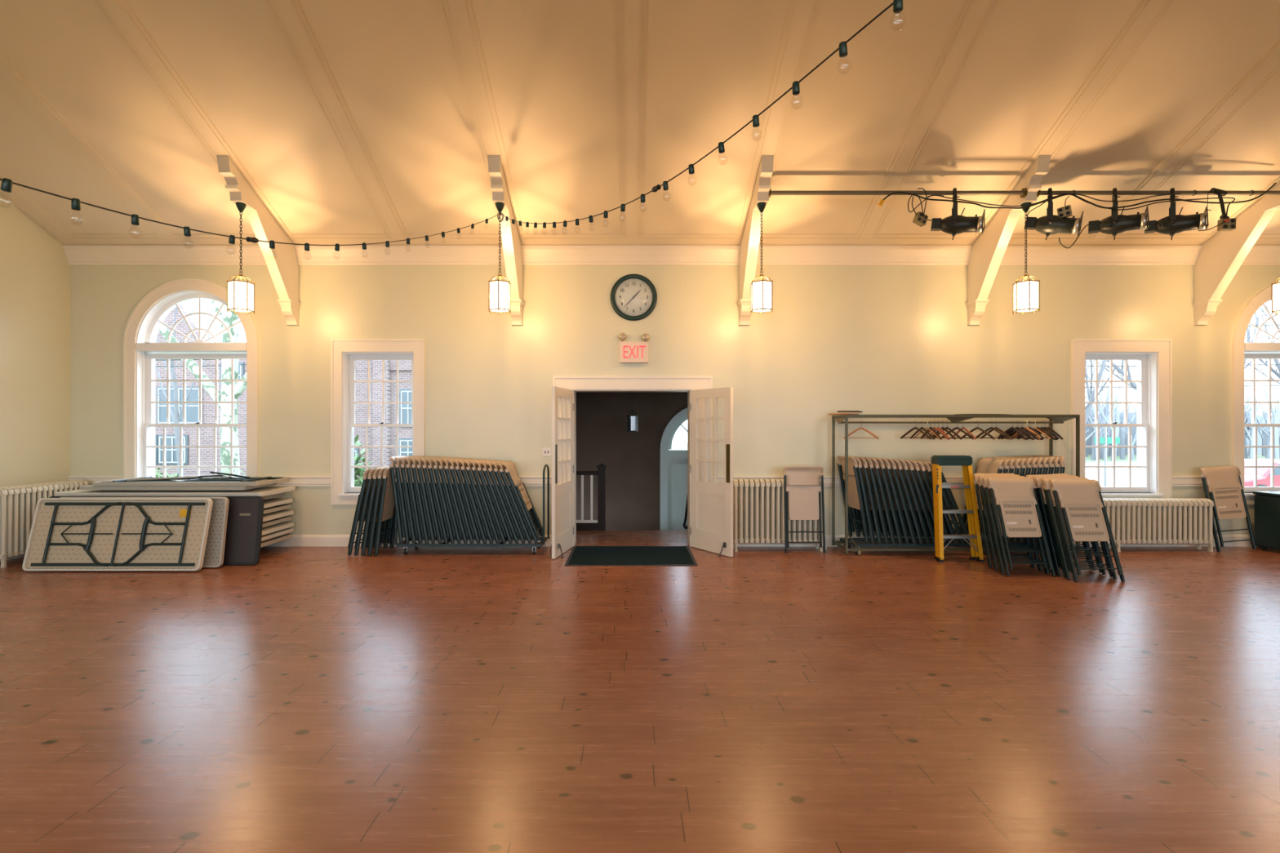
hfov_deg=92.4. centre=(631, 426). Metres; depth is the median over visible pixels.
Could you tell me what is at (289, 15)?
ceiling beam
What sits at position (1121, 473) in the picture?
street
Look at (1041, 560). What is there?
folding chair
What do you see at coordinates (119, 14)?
trim
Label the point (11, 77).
trim
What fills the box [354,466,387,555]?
folding chair
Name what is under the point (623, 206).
bulb socket
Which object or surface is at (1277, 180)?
trim
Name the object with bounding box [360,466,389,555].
folding chair
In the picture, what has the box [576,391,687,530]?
wall
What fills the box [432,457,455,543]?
folding chair
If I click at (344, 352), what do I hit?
window
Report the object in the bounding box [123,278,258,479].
window
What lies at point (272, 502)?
folding table
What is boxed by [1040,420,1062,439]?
hanger
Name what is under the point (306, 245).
bulb socket
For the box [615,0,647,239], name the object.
trim
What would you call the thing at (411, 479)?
folding chair
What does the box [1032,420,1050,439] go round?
hanger
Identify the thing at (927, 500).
folding chair
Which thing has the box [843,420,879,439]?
hanger
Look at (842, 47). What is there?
bulb socket
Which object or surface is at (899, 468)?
folding chair
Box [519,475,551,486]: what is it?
trim
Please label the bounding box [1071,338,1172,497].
window
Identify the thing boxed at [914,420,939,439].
hanger
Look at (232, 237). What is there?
bulb socket
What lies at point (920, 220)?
junction box
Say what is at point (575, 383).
trim
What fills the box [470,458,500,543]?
folding chair
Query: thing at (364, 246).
bulb socket
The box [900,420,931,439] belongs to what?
hanger
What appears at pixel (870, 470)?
folding chair
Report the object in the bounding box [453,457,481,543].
folding chair
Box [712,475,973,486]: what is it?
trim
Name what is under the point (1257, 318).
bare tree
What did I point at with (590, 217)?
bulb socket
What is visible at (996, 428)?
hanger
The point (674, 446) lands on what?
lawn
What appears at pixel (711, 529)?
door
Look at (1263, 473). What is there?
car
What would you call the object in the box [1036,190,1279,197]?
pipe
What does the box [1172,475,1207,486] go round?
trim
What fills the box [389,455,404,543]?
folding chair
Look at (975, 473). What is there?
folding chair
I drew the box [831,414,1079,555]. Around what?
coat rack
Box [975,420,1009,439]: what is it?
hanger
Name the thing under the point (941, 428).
hanger
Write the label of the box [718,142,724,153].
bulb socket
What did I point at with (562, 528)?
door
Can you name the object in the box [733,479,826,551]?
radiator
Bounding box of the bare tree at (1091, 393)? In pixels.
[1084,360,1137,423]
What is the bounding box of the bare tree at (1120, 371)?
[1093,360,1137,391]
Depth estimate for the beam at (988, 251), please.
7.48 m
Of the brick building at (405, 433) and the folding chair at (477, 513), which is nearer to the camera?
the folding chair at (477, 513)
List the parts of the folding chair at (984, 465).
leg, seat, leg, backrest, leg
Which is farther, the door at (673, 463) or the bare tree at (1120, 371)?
the bare tree at (1120, 371)
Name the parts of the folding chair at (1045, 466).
backrest, leg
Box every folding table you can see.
[22,497,213,570]
[49,496,264,564]
[55,486,295,496]
[59,497,229,567]
[80,483,276,490]
[92,471,288,486]
[260,533,290,547]
[261,527,293,541]
[262,492,283,499]
[262,510,293,521]
[262,515,291,527]
[262,521,294,535]
[263,497,293,508]
[263,503,291,514]
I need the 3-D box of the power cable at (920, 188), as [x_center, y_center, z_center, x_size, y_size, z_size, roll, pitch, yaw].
[3.205,-2.472,6.765,0.092,0.319,0.015,0,0,18]
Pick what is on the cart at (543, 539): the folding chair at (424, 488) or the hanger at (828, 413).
the folding chair at (424, 488)
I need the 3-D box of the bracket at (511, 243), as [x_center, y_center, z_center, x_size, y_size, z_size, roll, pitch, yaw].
[-1.485,-2.136,7.300,0.170,1.637,1.400,0,0,0]
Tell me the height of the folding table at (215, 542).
0.767 m
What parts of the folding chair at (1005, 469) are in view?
backrest, leg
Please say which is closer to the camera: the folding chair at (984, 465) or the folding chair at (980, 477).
the folding chair at (980, 477)
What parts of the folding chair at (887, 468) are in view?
backrest, leg, seat, leg, leg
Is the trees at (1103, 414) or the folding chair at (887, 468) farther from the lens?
the trees at (1103, 414)
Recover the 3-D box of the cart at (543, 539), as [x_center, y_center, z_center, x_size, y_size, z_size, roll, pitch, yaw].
[-1.970,1.016,7.685,1.826,1.087,0.470,0,0,0]
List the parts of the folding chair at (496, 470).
backrest, leg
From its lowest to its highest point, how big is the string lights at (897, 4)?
1.242 m
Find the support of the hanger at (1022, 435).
hanging from the coat rack
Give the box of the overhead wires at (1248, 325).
[1084,324,1279,387]
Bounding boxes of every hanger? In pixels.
[828,413,858,414]
[837,410,862,412]
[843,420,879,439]
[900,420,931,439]
[910,420,934,439]
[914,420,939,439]
[920,420,942,439]
[921,420,948,439]
[927,420,950,439]
[931,420,955,439]
[933,420,961,439]
[941,422,973,439]
[951,420,976,439]
[960,420,995,439]
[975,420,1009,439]
[981,420,1012,439]
[997,420,1028,439]
[1000,420,1035,439]
[1005,420,1039,439]
[1011,420,1040,439]
[1017,420,1044,439]
[1022,420,1053,439]
[1028,420,1056,439]
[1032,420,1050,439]
[1037,420,1058,439]
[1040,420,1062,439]
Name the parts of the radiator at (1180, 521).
leg, leg, leg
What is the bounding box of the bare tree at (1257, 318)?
[1244,307,1279,369]
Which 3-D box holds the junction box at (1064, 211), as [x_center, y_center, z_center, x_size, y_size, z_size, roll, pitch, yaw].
[4.763,-2.358,6.749,0.138,0.132,0.082,0,0,40]
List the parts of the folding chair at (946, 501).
backrest, leg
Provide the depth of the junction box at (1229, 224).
6.77 m
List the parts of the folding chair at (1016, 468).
backrest, leg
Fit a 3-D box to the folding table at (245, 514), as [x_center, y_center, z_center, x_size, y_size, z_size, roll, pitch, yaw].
[-5.415,1.175,6.951,2.440,0.768,0.151,0,0,0]
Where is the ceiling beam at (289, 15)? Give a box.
[265,0,408,239]
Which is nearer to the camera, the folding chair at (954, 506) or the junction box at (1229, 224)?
the junction box at (1229, 224)
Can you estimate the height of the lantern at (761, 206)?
1.241 m
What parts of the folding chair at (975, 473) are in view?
leg, backrest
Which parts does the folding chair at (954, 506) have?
seat, leg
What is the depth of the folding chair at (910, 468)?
7.42 m
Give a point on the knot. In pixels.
(498, 215)
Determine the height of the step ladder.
1.215 m
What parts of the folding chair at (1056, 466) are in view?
leg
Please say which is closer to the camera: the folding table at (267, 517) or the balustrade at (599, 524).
the folding table at (267, 517)
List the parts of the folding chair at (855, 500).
leg, backrest, leg, seat, leg, leg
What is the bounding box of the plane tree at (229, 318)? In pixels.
[158,299,246,477]
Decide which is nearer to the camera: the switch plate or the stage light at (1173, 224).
the stage light at (1173, 224)
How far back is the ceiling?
6.17 m
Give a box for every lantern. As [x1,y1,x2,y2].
[226,201,254,315]
[488,201,511,315]
[626,391,638,432]
[751,201,773,315]
[1013,201,1039,315]
[1271,277,1279,315]
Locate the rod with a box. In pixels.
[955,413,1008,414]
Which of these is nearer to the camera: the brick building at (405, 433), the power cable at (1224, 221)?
the power cable at (1224, 221)
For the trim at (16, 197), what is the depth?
7.37 m
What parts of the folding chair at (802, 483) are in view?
leg, leg, backrest, seat, leg, leg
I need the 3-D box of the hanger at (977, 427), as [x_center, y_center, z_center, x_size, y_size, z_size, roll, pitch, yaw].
[4.330,0.043,7.680,0.019,0.234,0.444,0,0,-28]
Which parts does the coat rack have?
post, rail, cross rail, gusset plate, post, rail, rail, hanging rod, gusset plate, rail, rail, post, gusset plate, post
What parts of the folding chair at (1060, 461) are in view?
leg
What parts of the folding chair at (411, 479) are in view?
backrest, leg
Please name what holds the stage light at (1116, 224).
hanging from the pipe at (1038, 193)
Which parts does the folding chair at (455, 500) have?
backrest, leg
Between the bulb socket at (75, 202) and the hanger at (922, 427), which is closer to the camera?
the bulb socket at (75, 202)
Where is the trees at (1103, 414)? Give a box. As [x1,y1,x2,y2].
[1084,386,1279,460]
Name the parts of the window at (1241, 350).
frame, sash, sash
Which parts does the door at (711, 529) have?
push plate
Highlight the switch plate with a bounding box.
[542,448,551,456]
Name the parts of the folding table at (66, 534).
folded leg frame, rail, rail, folded leg frame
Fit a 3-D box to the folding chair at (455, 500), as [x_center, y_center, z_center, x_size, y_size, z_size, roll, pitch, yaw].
[-2.148,0.910,7.682,0.325,1.029,0.503,0,0,0]
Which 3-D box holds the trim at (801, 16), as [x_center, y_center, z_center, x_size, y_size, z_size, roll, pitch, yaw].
[1.466,-3.783,4.769,0.270,2.827,6.049,0,0,0]
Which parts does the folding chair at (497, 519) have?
backrest, leg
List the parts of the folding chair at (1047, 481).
seat, leg, backrest, leg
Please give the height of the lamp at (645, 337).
0.107 m
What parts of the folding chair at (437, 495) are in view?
backrest, leg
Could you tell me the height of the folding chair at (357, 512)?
1.041 m
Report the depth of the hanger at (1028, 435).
7.58 m
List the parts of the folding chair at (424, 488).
backrest, leg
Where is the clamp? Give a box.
[1209,187,1229,218]
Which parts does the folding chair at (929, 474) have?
backrest, leg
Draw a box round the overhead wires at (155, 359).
[155,359,246,367]
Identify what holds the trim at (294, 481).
attached to the wall at (869, 340)
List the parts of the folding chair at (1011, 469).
backrest, leg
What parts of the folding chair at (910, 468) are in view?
backrest, seat, leg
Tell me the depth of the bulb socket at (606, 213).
4.21 m
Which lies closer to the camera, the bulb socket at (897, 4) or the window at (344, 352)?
the bulb socket at (897, 4)
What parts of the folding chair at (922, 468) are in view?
backrest, seat, leg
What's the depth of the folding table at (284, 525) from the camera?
7.57 m
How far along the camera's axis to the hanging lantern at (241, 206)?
6.90 m
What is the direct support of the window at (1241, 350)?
in the wall at (869, 340)
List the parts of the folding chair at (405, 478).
backrest, leg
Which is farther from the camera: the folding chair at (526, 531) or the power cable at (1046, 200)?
the folding chair at (526, 531)
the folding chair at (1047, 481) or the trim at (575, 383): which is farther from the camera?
the trim at (575, 383)
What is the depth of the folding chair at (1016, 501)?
6.57 m
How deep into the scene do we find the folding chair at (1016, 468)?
7.44 m
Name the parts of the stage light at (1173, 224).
gel frame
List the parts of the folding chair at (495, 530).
backrest, leg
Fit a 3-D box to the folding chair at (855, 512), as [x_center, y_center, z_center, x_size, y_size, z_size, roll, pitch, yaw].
[2.832,0.899,7.665,0.252,1.046,0.503,0,0,0]
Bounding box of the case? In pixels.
[1252,491,1279,550]
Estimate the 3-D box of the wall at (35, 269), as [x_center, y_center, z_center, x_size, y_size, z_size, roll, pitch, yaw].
[-7.460,-1.824,1.750,0.300,6.767,12.500,0,0,0]
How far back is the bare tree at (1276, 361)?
25.30 m
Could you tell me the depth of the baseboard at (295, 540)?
7.98 m
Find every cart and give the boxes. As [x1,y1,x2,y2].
[395,464,549,554]
[840,537,1037,554]
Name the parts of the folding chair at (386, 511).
leg, leg, backrest, seat, leg, leg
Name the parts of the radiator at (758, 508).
leg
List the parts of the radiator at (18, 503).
leg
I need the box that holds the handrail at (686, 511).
[683,497,687,528]
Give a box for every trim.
[0,51,178,239]
[0,173,75,239]
[48,234,1279,239]
[62,244,1279,265]
[68,475,123,484]
[93,0,294,239]
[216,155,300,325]
[257,475,330,486]
[439,0,524,239]
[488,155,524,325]
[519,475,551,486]
[552,375,712,546]
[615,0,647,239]
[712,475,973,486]
[736,0,821,239]
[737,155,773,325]
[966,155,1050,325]
[972,0,1175,239]
[1088,39,1279,239]
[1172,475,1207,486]
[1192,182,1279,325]
[1204,176,1279,239]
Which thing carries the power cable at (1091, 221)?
hanging from the stage light at (1048, 224)
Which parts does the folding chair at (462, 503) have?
backrest, leg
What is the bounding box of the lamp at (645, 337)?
[641,333,649,342]
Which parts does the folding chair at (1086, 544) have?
backrest, leg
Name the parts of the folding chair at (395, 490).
backrest, leg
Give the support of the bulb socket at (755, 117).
attached to the string lights at (897, 4)
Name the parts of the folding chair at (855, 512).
backrest, leg, leg, leg, leg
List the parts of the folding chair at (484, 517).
backrest, leg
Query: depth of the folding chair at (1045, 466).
7.44 m
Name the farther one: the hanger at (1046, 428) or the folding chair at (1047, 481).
the hanger at (1046, 428)
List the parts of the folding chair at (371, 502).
leg, leg, seat, backrest, leg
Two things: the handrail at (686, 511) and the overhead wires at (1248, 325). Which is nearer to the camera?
the handrail at (686, 511)
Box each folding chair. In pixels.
[347,466,383,555]
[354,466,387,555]
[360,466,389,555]
[367,467,390,555]
[373,467,395,555]
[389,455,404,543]
[395,455,411,543]
[400,455,417,543]
[405,455,423,543]
[411,456,430,543]
[416,456,436,543]
[421,456,443,543]
[426,456,449,543]
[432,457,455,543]
[437,457,462,543]
[443,457,468,543]
[448,457,475,543]
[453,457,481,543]
[459,457,487,543]
[464,458,493,543]
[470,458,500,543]
[475,458,506,543]
[480,459,513,543]
[486,459,519,543]
[491,460,525,543]
[497,460,537,543]
[502,461,542,543]
[782,466,825,553]
[837,455,869,543]
[844,455,875,543]
[848,456,881,543]
[853,456,888,543]
[859,456,895,544]
[865,457,902,544]
[870,457,909,544]
[875,457,915,544]
[880,457,923,544]
[886,457,929,544]
[891,458,934,544]
[897,458,933,537]
[902,459,951,543]
[907,459,957,544]
[912,460,964,544]
[920,461,969,544]
[960,457,1004,542]
[965,457,1008,542]
[972,457,1014,542]
[973,473,1031,566]
[973,474,1035,568]
[977,474,1038,569]
[978,475,1042,571]
[979,456,1020,541]
[982,475,1045,573]
[982,476,1049,574]
[986,456,1026,542]
[987,477,1055,576]
[1007,456,1031,542]
[1013,455,1037,542]
[1017,455,1042,538]
[1022,455,1048,541]
[1025,473,1091,568]
[1027,474,1095,572]
[1030,455,1053,474]
[1033,475,1102,573]
[1035,475,1106,575]
[1037,455,1059,474]
[1039,454,1065,473]
[1041,477,1112,577]
[1044,478,1116,579]
[1050,479,1124,582]
[1200,465,1256,551]
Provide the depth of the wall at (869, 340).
8.00 m
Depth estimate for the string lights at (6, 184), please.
3.17 m
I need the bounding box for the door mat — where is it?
[564,546,697,565]
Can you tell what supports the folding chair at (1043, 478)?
on the floor
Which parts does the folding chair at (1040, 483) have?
leg, backrest, leg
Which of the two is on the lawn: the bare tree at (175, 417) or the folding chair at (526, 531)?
the bare tree at (175, 417)
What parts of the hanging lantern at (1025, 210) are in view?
chain, lantern frame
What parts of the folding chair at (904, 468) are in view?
backrest, seat, leg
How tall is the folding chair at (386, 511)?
1.054 m
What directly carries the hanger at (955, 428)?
hanging from the coat rack
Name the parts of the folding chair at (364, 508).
leg, leg, seat, leg, backrest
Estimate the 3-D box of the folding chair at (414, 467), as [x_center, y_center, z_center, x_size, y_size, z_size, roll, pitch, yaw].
[-2.575,0.901,7.682,0.253,1.046,0.503,0,0,0]
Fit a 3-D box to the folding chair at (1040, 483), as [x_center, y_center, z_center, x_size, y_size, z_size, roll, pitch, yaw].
[4.693,1.056,6.588,0.521,1.019,0.389,0,0,1]
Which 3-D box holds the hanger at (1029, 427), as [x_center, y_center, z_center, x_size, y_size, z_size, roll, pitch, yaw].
[4.984,0.045,7.680,0.054,0.238,0.459,0,0,-2]
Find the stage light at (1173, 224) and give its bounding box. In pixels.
[1144,187,1208,239]
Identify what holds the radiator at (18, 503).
on the floor
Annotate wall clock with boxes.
[610,274,657,320]
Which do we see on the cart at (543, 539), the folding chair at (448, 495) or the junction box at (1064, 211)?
the folding chair at (448, 495)
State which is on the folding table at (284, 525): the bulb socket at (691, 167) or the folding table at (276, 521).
the folding table at (276, 521)
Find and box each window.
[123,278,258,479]
[330,338,425,504]
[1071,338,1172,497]
[1231,281,1279,504]
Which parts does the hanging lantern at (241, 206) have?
lantern frame, chain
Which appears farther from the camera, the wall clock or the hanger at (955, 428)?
the wall clock
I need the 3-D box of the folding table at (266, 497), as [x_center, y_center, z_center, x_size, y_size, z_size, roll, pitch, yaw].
[-5.700,0.881,7.550,2.440,0.062,0.760,0,0,0]
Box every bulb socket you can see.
[0,177,13,192]
[71,198,80,210]
[131,213,139,225]
[183,226,191,236]
[228,235,235,244]
[269,240,275,248]
[304,243,309,251]
[334,243,339,251]
[362,242,366,249]
[385,240,389,247]
[563,220,567,226]
[575,218,579,225]
[588,215,593,222]
[603,210,608,218]
[620,204,625,212]
[640,194,645,203]
[662,181,668,191]
[688,164,694,174]
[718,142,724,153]
[752,115,759,127]
[791,80,799,95]
[838,41,847,57]
[893,0,902,13]
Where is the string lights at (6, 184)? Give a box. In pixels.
[0,177,500,251]
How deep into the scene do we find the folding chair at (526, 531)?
7.44 m
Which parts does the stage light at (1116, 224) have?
gel frame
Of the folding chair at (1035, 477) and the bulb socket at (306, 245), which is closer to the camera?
the bulb socket at (306, 245)
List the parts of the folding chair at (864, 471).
backrest, leg, seat, leg, leg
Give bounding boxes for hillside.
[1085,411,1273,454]
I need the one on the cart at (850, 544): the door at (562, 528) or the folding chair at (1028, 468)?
the folding chair at (1028, 468)
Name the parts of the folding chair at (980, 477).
seat, backrest, leg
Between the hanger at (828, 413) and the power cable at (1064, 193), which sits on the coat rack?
the hanger at (828, 413)
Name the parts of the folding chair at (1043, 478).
leg, backrest, leg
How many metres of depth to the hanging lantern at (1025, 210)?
6.91 m
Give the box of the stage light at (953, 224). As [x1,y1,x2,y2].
[930,187,985,239]
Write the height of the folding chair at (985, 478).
1.002 m
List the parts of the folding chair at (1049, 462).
leg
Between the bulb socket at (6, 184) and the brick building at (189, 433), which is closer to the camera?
the bulb socket at (6, 184)
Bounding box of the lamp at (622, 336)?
[618,333,626,342]
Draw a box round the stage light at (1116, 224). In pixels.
[1088,187,1149,239]
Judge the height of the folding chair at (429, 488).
1.041 m
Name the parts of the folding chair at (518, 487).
backrest, seat, leg, leg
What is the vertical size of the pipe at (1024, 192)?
0.103 m
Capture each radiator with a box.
[0,479,88,568]
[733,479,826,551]
[1067,497,1213,551]
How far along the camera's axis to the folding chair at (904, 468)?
7.42 m
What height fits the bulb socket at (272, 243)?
0.113 m
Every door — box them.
[550,386,573,559]
[660,408,687,530]
[689,386,733,556]
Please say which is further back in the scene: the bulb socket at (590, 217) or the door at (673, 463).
the door at (673, 463)
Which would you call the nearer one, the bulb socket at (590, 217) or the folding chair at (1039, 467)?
the bulb socket at (590, 217)
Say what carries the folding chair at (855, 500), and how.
on the cart at (850, 544)
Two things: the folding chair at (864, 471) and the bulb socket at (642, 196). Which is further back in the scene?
the folding chair at (864, 471)
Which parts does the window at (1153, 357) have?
sash, sash, frame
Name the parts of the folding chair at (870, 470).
backrest, seat, leg, leg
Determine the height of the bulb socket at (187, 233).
0.113 m
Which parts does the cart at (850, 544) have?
frame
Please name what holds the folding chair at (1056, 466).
on the cart at (850, 544)
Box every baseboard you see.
[0,555,24,561]
[266,534,551,546]
[737,534,1251,546]
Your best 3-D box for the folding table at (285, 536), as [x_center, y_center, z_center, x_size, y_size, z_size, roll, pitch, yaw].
[-5.600,1.416,7.550,2.440,0.062,0.760,0,0,0]
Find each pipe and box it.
[768,187,1027,197]
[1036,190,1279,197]
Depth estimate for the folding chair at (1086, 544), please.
6.66 m
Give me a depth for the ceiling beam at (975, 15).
6.04 m
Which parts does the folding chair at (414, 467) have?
backrest, leg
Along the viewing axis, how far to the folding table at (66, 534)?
6.66 m
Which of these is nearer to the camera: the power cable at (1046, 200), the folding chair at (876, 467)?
the power cable at (1046, 200)
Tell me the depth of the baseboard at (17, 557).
7.26 m
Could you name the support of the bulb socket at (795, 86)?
attached to the string lights at (897, 4)
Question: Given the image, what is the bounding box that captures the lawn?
[357,443,1279,484]
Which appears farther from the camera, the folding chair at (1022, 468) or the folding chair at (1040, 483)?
the folding chair at (1022, 468)
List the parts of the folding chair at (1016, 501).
leg, backrest, seat, leg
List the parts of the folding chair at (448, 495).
backrest, leg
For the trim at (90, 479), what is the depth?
7.97 m
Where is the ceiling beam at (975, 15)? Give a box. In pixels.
[854,0,998,239]
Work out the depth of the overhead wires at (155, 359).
17.99 m
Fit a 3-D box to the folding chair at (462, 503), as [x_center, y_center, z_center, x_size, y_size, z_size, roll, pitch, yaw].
[-2.077,0.911,7.682,0.337,1.026,0.503,0,0,0]
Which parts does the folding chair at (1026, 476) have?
backrest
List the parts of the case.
lid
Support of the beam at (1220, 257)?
attached to the wall at (869, 340)
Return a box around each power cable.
[878,182,1276,208]
[907,193,943,214]
[917,187,926,216]
[927,193,1066,206]
[1026,200,1047,218]
[1058,221,1093,248]
[1066,193,1181,201]
[1074,195,1235,217]
[1198,221,1225,231]
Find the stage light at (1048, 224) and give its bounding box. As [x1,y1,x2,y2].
[1024,187,1083,239]
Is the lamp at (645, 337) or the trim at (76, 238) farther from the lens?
the lamp at (645, 337)
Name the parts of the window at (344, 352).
frame, sash, sash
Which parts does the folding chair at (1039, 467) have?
backrest, leg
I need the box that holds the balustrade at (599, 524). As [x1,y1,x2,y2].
[576,463,606,530]
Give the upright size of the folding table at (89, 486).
0.062 m
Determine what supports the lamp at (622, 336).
on the exit sign at (629, 352)
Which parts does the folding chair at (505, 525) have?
backrest, leg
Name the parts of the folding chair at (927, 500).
backrest, seat, leg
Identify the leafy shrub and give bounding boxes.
[155,465,178,477]
[354,434,377,486]
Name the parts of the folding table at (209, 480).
folded leg frame, rail, folded leg frame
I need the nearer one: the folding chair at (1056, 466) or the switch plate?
the folding chair at (1056, 466)
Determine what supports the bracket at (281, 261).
attached to the wall at (869, 340)
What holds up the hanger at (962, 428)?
hanging from the coat rack
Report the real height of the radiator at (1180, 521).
0.655 m
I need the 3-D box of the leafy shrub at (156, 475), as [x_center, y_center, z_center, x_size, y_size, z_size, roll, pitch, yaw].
[-11.911,1.700,15.008,2.306,1.948,1.568,0,0,0]
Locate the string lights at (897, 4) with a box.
[501,0,902,228]
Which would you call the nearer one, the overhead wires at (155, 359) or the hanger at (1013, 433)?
the hanger at (1013, 433)
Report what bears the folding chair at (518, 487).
on the cart at (543, 539)
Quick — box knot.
[497,212,503,222]
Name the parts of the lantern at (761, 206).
chain, lantern frame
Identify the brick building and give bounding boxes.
[155,297,246,477]
[354,360,412,478]
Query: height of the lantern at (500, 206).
1.241 m
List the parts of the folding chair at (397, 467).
backrest, leg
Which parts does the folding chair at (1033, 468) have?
backrest, leg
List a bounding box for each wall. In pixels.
[0,193,71,486]
[71,265,1279,534]
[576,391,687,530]
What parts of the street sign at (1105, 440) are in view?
sign panel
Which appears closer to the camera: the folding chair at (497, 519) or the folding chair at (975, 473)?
the folding chair at (975, 473)
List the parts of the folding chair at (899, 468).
backrest, seat, leg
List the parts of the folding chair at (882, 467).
backrest, seat, leg, leg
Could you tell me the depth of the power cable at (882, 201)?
6.75 m
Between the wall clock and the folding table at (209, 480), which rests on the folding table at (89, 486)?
the folding table at (209, 480)
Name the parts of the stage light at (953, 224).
gel frame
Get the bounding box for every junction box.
[912,211,928,226]
[1057,204,1072,217]
[1217,217,1236,231]
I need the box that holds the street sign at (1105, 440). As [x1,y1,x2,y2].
[1093,426,1119,486]
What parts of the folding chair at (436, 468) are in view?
backrest, leg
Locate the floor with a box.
[0,530,1279,852]
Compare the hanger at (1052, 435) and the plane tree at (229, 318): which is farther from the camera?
the plane tree at (229, 318)
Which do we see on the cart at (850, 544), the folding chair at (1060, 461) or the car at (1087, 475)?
the folding chair at (1060, 461)
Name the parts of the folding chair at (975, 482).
seat, backrest, leg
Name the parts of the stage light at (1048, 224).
gel frame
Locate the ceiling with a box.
[0,0,1279,244]
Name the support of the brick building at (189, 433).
on the lawn
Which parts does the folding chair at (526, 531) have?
backrest, leg, leg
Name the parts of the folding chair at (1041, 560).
leg, backrest, leg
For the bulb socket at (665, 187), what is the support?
attached to the string lights at (897, 4)
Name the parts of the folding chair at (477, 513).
backrest, leg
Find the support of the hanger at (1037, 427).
hanging from the coat rack
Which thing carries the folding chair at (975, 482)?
on the floor
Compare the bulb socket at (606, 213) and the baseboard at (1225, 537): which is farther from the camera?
the baseboard at (1225, 537)
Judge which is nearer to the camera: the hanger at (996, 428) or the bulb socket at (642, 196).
the bulb socket at (642, 196)
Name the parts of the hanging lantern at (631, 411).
lantern frame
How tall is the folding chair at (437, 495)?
1.038 m
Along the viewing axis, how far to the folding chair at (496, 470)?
7.44 m
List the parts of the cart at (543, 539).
push handle, frame, push handle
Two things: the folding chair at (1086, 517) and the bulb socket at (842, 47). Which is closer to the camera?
the bulb socket at (842, 47)
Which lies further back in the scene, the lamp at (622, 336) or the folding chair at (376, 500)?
the lamp at (622, 336)
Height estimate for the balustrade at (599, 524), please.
0.999 m
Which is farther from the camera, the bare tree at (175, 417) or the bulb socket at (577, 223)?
the bare tree at (175, 417)
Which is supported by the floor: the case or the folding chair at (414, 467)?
the case
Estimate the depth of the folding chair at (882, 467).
7.42 m
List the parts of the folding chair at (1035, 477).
leg, backrest, leg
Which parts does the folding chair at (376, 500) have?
leg, leg, seat, backrest, leg, leg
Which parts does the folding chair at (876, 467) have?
backrest, seat, leg, leg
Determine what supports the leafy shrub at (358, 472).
on the lawn
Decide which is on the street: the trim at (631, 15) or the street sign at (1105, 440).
the street sign at (1105, 440)
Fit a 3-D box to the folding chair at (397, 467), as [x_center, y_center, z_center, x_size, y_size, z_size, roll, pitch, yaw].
[-2.788,0.898,7.682,0.216,1.052,0.503,0,0,0]
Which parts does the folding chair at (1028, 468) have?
backrest, leg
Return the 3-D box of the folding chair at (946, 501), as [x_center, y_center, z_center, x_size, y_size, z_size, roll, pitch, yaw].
[3.812,0.930,7.665,0.434,0.992,0.503,0,0,0]
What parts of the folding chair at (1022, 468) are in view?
backrest, leg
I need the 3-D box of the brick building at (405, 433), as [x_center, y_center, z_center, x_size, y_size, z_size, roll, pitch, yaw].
[-12.850,-3.165,34.825,6.300,11.550,10.350,0,0,0]
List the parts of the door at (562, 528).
push plate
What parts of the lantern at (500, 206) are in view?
lantern frame, chain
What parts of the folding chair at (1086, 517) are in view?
leg, backrest, seat, leg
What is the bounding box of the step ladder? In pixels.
[931,455,984,562]
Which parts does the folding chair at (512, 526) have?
backrest, leg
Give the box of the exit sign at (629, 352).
[618,333,649,363]
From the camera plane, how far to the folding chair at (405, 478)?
7.44 m
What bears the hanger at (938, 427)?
hanging from the coat rack
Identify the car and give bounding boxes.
[1084,469,1091,479]
[1244,458,1279,486]
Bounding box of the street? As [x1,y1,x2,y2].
[1084,462,1137,486]
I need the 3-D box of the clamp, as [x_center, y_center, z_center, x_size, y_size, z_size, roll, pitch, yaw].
[6.513,-2.461,6.797,0.174,0.365,0.061,0,0,0]
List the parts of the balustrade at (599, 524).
handrail, rail, board, newel post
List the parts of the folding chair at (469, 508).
backrest, leg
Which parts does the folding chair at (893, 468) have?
backrest, leg, seat, leg, leg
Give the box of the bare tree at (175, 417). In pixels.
[155,298,221,476]
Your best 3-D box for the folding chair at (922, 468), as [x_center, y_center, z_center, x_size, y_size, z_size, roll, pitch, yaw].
[3.661,0.924,7.665,0.407,1.003,0.503,0,0,0]
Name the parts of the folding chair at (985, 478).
seat, backrest, leg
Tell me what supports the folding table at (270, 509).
on the folding table at (267, 517)
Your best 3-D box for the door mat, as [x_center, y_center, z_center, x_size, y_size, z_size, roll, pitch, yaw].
[-0.005,1.554,7.415,1.490,0.012,1.090,0,0,0]
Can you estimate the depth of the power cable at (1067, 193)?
6.73 m
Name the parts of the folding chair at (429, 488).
backrest, leg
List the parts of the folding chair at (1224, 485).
leg, leg, backrest, seat, leg, leg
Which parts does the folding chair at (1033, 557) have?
leg, backrest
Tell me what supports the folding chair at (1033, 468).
on the cart at (850, 544)
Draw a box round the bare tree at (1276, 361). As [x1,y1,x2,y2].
[1244,299,1279,384]
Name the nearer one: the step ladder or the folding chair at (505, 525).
the step ladder
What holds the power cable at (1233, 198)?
hanging from the power cable at (882, 201)
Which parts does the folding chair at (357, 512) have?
leg, leg, seat, leg, backrest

